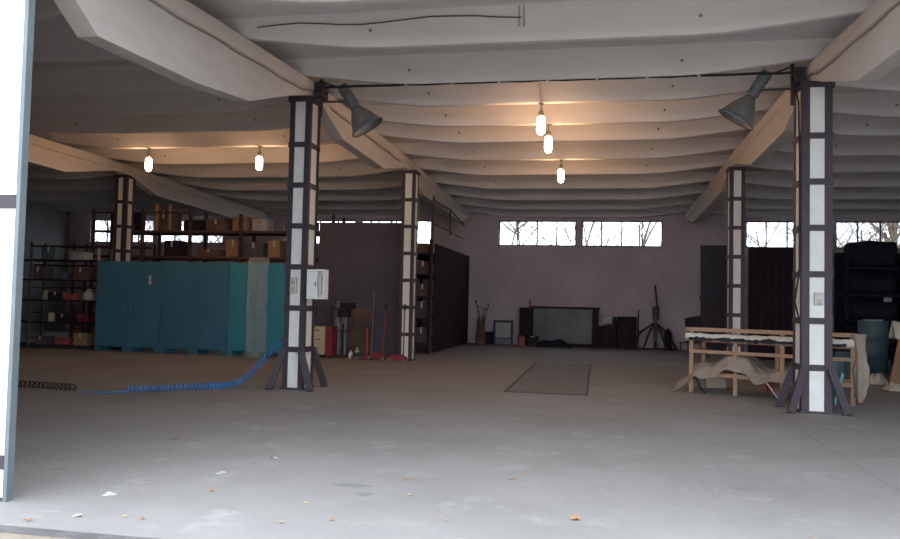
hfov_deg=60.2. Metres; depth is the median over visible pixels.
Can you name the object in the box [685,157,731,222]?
roof beam
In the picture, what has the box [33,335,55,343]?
cardboard box
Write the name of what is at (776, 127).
roof beam
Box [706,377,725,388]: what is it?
block
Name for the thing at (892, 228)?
bare tree
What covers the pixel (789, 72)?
cable
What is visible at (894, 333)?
cloth
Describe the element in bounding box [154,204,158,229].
tube
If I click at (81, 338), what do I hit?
cardboard box
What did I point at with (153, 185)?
roof beam
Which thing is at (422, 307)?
cardboard box
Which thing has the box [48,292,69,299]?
cardboard box
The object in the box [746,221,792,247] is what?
window
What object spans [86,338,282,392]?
air hose
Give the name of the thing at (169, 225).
tube
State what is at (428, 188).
roof beam
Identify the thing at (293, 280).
light switch
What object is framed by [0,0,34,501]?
gate leaf
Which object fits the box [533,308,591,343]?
mirror glass
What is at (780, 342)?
frame
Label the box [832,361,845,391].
tub
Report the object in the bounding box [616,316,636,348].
base cabinet
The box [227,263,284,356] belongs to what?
tall cabinet
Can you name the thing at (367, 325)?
jack
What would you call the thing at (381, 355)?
jack
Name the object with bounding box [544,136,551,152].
jar
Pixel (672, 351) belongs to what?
trim
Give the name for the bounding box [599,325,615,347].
base cabinet
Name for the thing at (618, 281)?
wall
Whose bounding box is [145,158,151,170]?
bulb
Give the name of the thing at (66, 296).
bin
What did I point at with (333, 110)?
cable
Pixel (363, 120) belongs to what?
floodlight
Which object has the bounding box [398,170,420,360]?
column
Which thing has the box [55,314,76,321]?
cardboard box
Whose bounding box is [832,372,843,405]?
board
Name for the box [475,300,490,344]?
potted plant
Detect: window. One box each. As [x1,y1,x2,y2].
[95,220,153,242]
[161,220,222,242]
[285,220,355,243]
[361,220,431,238]
[498,220,576,245]
[581,221,662,246]
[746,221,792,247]
[836,221,899,248]
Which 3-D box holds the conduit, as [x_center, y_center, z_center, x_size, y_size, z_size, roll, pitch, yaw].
[0.895,-3.228,9.689,0.084,0.366,0.113,1,-2,11]
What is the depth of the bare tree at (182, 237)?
40.34 m
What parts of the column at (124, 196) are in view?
cap plate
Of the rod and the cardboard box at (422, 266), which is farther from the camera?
the rod
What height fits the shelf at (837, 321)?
0.080 m
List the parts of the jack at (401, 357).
frame, pump handle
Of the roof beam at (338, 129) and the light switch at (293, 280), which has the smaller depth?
the light switch at (293, 280)
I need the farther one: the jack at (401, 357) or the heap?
the heap
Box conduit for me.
[518,4,524,26]
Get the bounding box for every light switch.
[290,277,296,292]
[814,292,822,304]
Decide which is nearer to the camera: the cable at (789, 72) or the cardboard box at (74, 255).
the cable at (789, 72)
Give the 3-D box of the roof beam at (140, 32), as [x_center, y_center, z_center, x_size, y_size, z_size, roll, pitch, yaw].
[-3.062,-2.728,9.745,0.320,1.168,7.140,1,-2,11]
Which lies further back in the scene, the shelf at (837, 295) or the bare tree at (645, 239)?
the bare tree at (645, 239)
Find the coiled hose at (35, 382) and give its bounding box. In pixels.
[18,380,75,390]
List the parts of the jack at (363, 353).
frame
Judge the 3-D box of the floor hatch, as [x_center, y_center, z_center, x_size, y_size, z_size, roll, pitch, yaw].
[2.222,2.233,16.287,1.410,0.022,6.700,1,-2,11]
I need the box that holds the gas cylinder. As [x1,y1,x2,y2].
[333,297,342,353]
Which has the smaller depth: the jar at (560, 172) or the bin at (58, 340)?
the jar at (560, 172)
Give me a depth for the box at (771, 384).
13.88 m
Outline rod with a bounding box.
[637,310,638,346]
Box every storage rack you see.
[87,209,345,332]
[415,239,468,353]
[834,251,899,363]
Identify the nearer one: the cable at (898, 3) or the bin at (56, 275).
the cable at (898, 3)
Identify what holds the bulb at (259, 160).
on the lamp at (259, 160)
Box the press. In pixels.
[331,303,355,357]
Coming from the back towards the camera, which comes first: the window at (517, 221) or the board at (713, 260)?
the window at (517, 221)
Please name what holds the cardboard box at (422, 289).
on the storage rack at (450, 297)
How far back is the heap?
27.16 m
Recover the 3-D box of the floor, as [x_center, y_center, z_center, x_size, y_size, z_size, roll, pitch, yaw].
[-1.793,2.308,17.209,33.900,0.250,24.480,1,-2,11]
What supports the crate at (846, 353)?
on the floor
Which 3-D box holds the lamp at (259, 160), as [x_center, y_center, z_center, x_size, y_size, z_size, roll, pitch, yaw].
[-4.308,-2.511,17.542,0.142,0.542,0.142,1,-2,11]
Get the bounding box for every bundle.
[843,240,897,266]
[843,275,896,293]
[843,301,897,319]
[843,327,897,346]
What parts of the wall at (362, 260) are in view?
edge frame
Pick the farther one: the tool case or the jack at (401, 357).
the tool case
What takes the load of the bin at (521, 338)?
on the floor
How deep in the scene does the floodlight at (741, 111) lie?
11.77 m
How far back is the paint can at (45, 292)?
21.35 m
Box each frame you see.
[429,196,464,354]
[685,327,863,406]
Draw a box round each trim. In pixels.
[0,525,156,538]
[672,351,899,491]
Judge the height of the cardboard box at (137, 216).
0.552 m
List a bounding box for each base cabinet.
[314,326,337,357]
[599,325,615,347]
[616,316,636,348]
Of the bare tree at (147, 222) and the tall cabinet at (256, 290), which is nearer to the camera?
the tall cabinet at (256, 290)
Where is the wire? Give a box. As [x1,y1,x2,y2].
[257,15,520,27]
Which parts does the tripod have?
leg, leg, lever, leg, leg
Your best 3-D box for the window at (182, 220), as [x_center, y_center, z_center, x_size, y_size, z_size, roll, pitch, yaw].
[-10.431,-1.529,31.294,2.850,0.950,0.080,1,-2,11]
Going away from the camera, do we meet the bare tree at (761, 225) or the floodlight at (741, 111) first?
the floodlight at (741, 111)
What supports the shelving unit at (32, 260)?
on the floor
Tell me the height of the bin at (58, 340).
0.200 m
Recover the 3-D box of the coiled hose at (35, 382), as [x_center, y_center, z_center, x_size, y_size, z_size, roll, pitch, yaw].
[-6.300,1.809,12.112,1.162,0.105,0.126,1,-3,17]
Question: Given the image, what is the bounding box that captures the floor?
[0,330,899,538]
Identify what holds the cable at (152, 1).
attached to the roof beam at (140, 32)
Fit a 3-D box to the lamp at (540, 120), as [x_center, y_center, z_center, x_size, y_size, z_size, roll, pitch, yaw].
[1.563,-2.582,13.323,0.142,0.542,0.142,1,-2,11]
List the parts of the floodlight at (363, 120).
bracket arm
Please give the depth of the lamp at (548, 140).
14.79 m
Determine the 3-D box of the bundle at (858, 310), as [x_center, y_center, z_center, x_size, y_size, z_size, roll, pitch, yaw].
[11.996,1.177,22.168,1.420,0.540,0.746,1,-2,11]
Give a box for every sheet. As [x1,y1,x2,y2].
[673,355,792,389]
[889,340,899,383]
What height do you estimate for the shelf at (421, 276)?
0.050 m
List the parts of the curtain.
frame post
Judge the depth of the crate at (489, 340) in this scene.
27.97 m
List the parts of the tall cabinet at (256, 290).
door, door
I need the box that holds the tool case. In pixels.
[528,334,537,346]
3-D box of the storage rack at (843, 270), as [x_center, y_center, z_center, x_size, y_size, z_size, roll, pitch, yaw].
[13.421,1.118,21.897,4.500,3.200,1.015,1,-2,11]
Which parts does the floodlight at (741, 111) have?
bracket arm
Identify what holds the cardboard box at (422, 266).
on the storage rack at (450, 297)
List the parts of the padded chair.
backrest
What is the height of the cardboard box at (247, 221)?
0.422 m
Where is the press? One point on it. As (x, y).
(344, 311)
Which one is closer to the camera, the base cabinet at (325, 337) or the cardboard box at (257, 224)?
the base cabinet at (325, 337)
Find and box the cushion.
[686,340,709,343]
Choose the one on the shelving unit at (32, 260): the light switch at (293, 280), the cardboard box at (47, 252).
the cardboard box at (47, 252)
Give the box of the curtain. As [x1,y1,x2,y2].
[748,247,792,360]
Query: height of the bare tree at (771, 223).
9.386 m
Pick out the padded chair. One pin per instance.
(696, 321)
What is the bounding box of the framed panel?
[493,320,512,344]
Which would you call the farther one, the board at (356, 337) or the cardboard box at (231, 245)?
the cardboard box at (231, 245)
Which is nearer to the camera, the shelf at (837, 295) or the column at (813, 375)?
the column at (813, 375)
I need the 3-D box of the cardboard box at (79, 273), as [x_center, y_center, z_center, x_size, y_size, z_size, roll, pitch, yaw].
[-10.005,0.115,21.233,0.420,0.342,0.362,1,-2,11]
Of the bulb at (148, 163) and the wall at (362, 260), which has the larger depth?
the wall at (362, 260)
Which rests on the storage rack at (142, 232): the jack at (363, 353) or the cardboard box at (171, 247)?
the cardboard box at (171, 247)
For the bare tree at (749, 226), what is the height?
8.327 m
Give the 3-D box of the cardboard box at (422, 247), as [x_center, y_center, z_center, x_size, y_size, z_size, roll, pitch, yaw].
[-0.917,-0.613,22.923,0.600,0.302,0.502,1,-2,11]
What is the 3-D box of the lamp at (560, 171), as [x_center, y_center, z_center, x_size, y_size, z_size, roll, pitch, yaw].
[2.606,-2.311,18.258,0.142,0.542,0.142,1,-2,11]
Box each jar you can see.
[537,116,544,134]
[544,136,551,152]
[558,169,563,182]
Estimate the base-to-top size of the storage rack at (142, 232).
4.000 m
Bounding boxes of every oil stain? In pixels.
[333,483,371,486]
[356,492,372,495]
[731,486,762,489]
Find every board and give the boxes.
[346,308,373,353]
[700,245,726,350]
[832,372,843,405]
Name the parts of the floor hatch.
plate, plate, plate, plate, plate, plate, plate, plate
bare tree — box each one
[95,221,183,241]
[145,221,219,241]
[176,225,221,241]
[319,221,429,240]
[500,222,565,244]
[500,222,589,244]
[519,222,655,245]
[563,222,660,245]
[747,223,874,246]
[749,223,899,246]
[750,223,899,246]
[841,223,899,247]
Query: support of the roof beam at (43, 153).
attached to the ceiling
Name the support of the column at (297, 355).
on the floor
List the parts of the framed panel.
panel, panel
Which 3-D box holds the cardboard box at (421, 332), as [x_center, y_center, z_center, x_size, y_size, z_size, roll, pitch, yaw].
[-0.796,1.909,22.784,0.420,0.456,0.502,1,-2,11]
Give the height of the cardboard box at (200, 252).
0.222 m
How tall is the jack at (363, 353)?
0.200 m
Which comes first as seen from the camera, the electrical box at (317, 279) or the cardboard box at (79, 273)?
the electrical box at (317, 279)
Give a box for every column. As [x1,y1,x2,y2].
[112,174,135,348]
[264,82,328,391]
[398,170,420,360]
[725,166,746,351]
[774,66,852,416]
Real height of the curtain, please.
3.300 m
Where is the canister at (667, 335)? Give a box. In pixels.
[664,329,671,349]
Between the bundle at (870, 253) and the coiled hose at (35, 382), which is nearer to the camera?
the coiled hose at (35, 382)
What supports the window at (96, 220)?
in the wall at (618, 281)
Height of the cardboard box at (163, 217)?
0.602 m
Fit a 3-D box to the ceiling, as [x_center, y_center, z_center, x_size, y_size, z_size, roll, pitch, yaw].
[-1.613,-2.929,17.763,33.900,1.054,23.800,1,-2,11]
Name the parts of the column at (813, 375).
cap plate, plate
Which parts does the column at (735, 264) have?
cap plate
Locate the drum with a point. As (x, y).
(877, 331)
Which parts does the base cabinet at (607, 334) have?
drawer, drawer, drawer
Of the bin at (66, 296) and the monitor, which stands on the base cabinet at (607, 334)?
the monitor
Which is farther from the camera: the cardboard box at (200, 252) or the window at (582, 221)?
the window at (582, 221)
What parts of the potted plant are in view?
stem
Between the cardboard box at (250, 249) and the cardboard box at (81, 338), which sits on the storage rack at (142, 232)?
the cardboard box at (250, 249)
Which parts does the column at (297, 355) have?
plate, cap plate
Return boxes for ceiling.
[26,0,899,217]
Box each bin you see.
[52,272,70,278]
[54,337,72,344]
[63,293,80,299]
[77,315,94,322]
[517,335,525,345]
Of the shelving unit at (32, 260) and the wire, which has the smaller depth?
the wire
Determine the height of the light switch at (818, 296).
0.180 m
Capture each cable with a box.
[148,0,312,90]
[316,71,802,90]
[330,107,401,161]
[809,1,899,75]
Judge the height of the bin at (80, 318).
0.200 m
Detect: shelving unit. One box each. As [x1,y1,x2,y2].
[20,247,112,349]
[26,242,155,339]
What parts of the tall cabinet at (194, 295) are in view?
door, door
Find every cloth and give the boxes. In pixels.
[850,334,869,402]
[889,321,899,339]
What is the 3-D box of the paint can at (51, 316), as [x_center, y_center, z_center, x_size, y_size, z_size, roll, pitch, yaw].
[-10.965,1.301,21.361,0.189,0.260,0.189,1,-2,11]
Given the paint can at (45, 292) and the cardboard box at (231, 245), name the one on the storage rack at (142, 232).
the cardboard box at (231, 245)
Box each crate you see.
[485,332,493,344]
[832,349,850,372]
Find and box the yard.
[0,533,67,538]
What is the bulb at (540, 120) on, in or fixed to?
on the lamp at (540, 120)
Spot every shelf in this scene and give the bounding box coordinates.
[416,296,432,298]
[417,253,433,263]
[417,274,433,280]
[835,293,899,297]
[835,319,899,323]
[836,266,899,271]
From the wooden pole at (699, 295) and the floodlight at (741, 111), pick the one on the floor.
the wooden pole at (699, 295)
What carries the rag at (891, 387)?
on the floor
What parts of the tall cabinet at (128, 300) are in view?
door, door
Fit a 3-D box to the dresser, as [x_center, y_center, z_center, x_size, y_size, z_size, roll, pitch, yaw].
[3.921,2.046,27.837,2.840,1.420,0.512,1,-2,11]
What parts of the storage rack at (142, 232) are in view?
rail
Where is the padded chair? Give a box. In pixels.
[684,316,709,357]
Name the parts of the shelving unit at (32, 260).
shelf, shelf, shelf, shelf, shelf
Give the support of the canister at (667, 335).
on the floor
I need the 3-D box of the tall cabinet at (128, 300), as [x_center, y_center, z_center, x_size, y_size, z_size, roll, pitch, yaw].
[-8.408,0.988,20.648,1.868,2.380,0.655,1,-2,11]
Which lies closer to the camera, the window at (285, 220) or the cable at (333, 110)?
the cable at (333, 110)
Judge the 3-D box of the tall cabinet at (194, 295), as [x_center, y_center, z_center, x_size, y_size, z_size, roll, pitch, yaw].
[-6.557,1.015,20.295,1.878,2.380,0.655,1,-2,11]
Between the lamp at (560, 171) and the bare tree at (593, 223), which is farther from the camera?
the bare tree at (593, 223)
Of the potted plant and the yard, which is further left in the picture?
the yard
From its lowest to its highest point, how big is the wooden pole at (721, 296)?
1.917 m
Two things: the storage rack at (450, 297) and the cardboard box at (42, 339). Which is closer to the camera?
the cardboard box at (42, 339)
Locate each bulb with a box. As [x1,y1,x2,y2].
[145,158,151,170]
[256,156,262,169]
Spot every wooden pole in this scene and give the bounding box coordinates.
[699,295,723,350]
[701,296,721,347]
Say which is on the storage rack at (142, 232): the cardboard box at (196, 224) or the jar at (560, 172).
the cardboard box at (196, 224)
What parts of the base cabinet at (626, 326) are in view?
drawer, drawer, drawer, drawer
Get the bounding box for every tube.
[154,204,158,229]
[167,204,172,229]
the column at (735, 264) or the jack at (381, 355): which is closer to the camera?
the column at (735, 264)
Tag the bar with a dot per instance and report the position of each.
(373, 293)
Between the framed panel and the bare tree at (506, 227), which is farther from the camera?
the bare tree at (506, 227)
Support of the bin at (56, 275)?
on the shelving unit at (32, 260)
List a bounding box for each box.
[33,266,53,278]
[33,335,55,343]
[41,247,63,259]
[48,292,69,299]
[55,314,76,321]
[71,252,92,259]
[73,267,95,279]
[73,332,93,345]
[134,213,145,229]
[153,210,181,229]
[164,240,187,255]
[183,220,205,229]
[197,249,225,256]
[206,219,232,230]
[225,239,246,256]
[232,216,254,230]
[243,242,267,256]
[252,219,273,230]
[268,240,285,256]
[306,269,328,298]
[415,326,431,342]
[416,284,432,295]
[416,301,427,318]
[417,243,428,252]
[417,261,428,273]
[766,382,788,393]
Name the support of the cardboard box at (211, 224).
on the storage rack at (142, 232)
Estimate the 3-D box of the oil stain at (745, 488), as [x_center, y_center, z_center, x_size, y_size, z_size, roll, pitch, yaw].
[2.463,1.826,6.473,0.279,0.001,0.109,1,-2,11]
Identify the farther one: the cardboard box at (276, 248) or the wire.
the cardboard box at (276, 248)
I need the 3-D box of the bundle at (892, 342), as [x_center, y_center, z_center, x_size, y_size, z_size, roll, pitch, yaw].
[11.981,1.927,22.144,1.420,0.545,0.760,1,-2,11]
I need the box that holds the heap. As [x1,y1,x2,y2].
[534,339,572,347]
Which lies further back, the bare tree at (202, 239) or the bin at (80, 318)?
the bare tree at (202, 239)
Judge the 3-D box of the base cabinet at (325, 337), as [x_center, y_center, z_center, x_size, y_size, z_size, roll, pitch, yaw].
[-3.265,1.869,20.082,0.560,0.799,0.530,1,-2,11]
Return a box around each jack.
[351,350,368,358]
[361,323,371,359]
[368,304,386,360]
[388,304,407,362]
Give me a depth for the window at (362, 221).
29.75 m
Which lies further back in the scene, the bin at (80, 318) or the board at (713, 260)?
the board at (713, 260)
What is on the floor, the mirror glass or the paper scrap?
the paper scrap
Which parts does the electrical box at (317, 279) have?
door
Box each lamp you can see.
[145,148,151,170]
[256,146,262,169]
[537,103,544,134]
[544,124,551,152]
[558,160,563,182]
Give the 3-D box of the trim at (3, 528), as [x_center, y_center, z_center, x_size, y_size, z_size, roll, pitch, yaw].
[-4.082,1.753,5.155,33.300,0.268,0.085,1,-2,11]
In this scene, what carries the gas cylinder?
on the floor
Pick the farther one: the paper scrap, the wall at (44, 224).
the wall at (44, 224)
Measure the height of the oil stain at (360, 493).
0.001 m
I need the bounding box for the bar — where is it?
[371,293,373,351]
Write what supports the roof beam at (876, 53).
attached to the ceiling
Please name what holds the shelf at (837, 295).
attached to the storage rack at (843, 270)
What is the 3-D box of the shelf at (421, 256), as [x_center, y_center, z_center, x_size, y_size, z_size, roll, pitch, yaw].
[-0.457,-0.312,25.625,1.060,0.050,6.360,1,-2,11]
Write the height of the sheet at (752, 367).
0.734 m
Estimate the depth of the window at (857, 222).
26.60 m
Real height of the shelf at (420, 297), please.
0.050 m
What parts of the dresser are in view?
door, post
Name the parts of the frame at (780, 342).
leg, leg, seat rail, leg, rail, rail, rail, leg, leg, rail, seat rail, leg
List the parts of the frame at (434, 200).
post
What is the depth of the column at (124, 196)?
21.54 m
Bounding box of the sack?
[82,289,95,300]
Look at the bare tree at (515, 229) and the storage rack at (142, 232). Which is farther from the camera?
the bare tree at (515, 229)
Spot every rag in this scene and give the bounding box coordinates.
[870,373,888,384]
[882,381,899,390]
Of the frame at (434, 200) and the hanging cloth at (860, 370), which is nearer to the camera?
the hanging cloth at (860, 370)
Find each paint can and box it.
[42,290,49,299]
[48,312,54,321]
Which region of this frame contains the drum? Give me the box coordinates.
[858,319,888,372]
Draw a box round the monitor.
[602,316,615,325]
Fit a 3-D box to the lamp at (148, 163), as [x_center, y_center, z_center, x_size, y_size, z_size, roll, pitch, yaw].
[-7.009,-2.550,18.057,0.142,0.542,0.142,1,-2,11]
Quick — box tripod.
[635,285,677,349]
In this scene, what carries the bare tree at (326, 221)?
on the ground
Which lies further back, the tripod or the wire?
the tripod
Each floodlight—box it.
[319,79,382,137]
[718,63,794,129]
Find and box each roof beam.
[28,134,123,171]
[54,0,316,101]
[116,164,267,219]
[317,93,410,168]
[401,161,470,221]
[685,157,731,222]
[730,86,793,165]
[805,0,899,81]
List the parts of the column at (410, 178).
cap plate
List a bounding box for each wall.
[20,204,69,331]
[65,211,899,351]
[317,223,400,356]
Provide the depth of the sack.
21.06 m
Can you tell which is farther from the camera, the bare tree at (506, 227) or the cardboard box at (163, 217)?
the bare tree at (506, 227)
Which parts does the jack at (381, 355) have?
frame, pump handle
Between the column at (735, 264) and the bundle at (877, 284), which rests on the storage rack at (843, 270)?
the bundle at (877, 284)
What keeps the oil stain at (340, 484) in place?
on the floor
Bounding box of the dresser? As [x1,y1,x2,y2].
[519,306,599,347]
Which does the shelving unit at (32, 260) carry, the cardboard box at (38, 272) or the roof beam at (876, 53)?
the cardboard box at (38, 272)
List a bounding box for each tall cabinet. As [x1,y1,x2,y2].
[94,261,162,352]
[159,262,229,355]
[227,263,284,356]
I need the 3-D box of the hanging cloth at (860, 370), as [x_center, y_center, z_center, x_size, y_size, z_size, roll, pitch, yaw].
[6.393,1.546,12.118,0.295,1.070,0.124,-1,-3,37]
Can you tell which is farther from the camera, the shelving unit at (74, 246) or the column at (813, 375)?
the shelving unit at (74, 246)
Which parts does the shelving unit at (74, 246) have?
shelf, shelf, shelf, shelf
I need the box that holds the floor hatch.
[503,363,590,395]
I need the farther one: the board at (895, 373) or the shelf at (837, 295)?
the shelf at (837, 295)
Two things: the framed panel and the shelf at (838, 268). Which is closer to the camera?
the shelf at (838, 268)
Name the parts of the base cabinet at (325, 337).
drawer, drawer, drawer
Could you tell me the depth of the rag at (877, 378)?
16.02 m

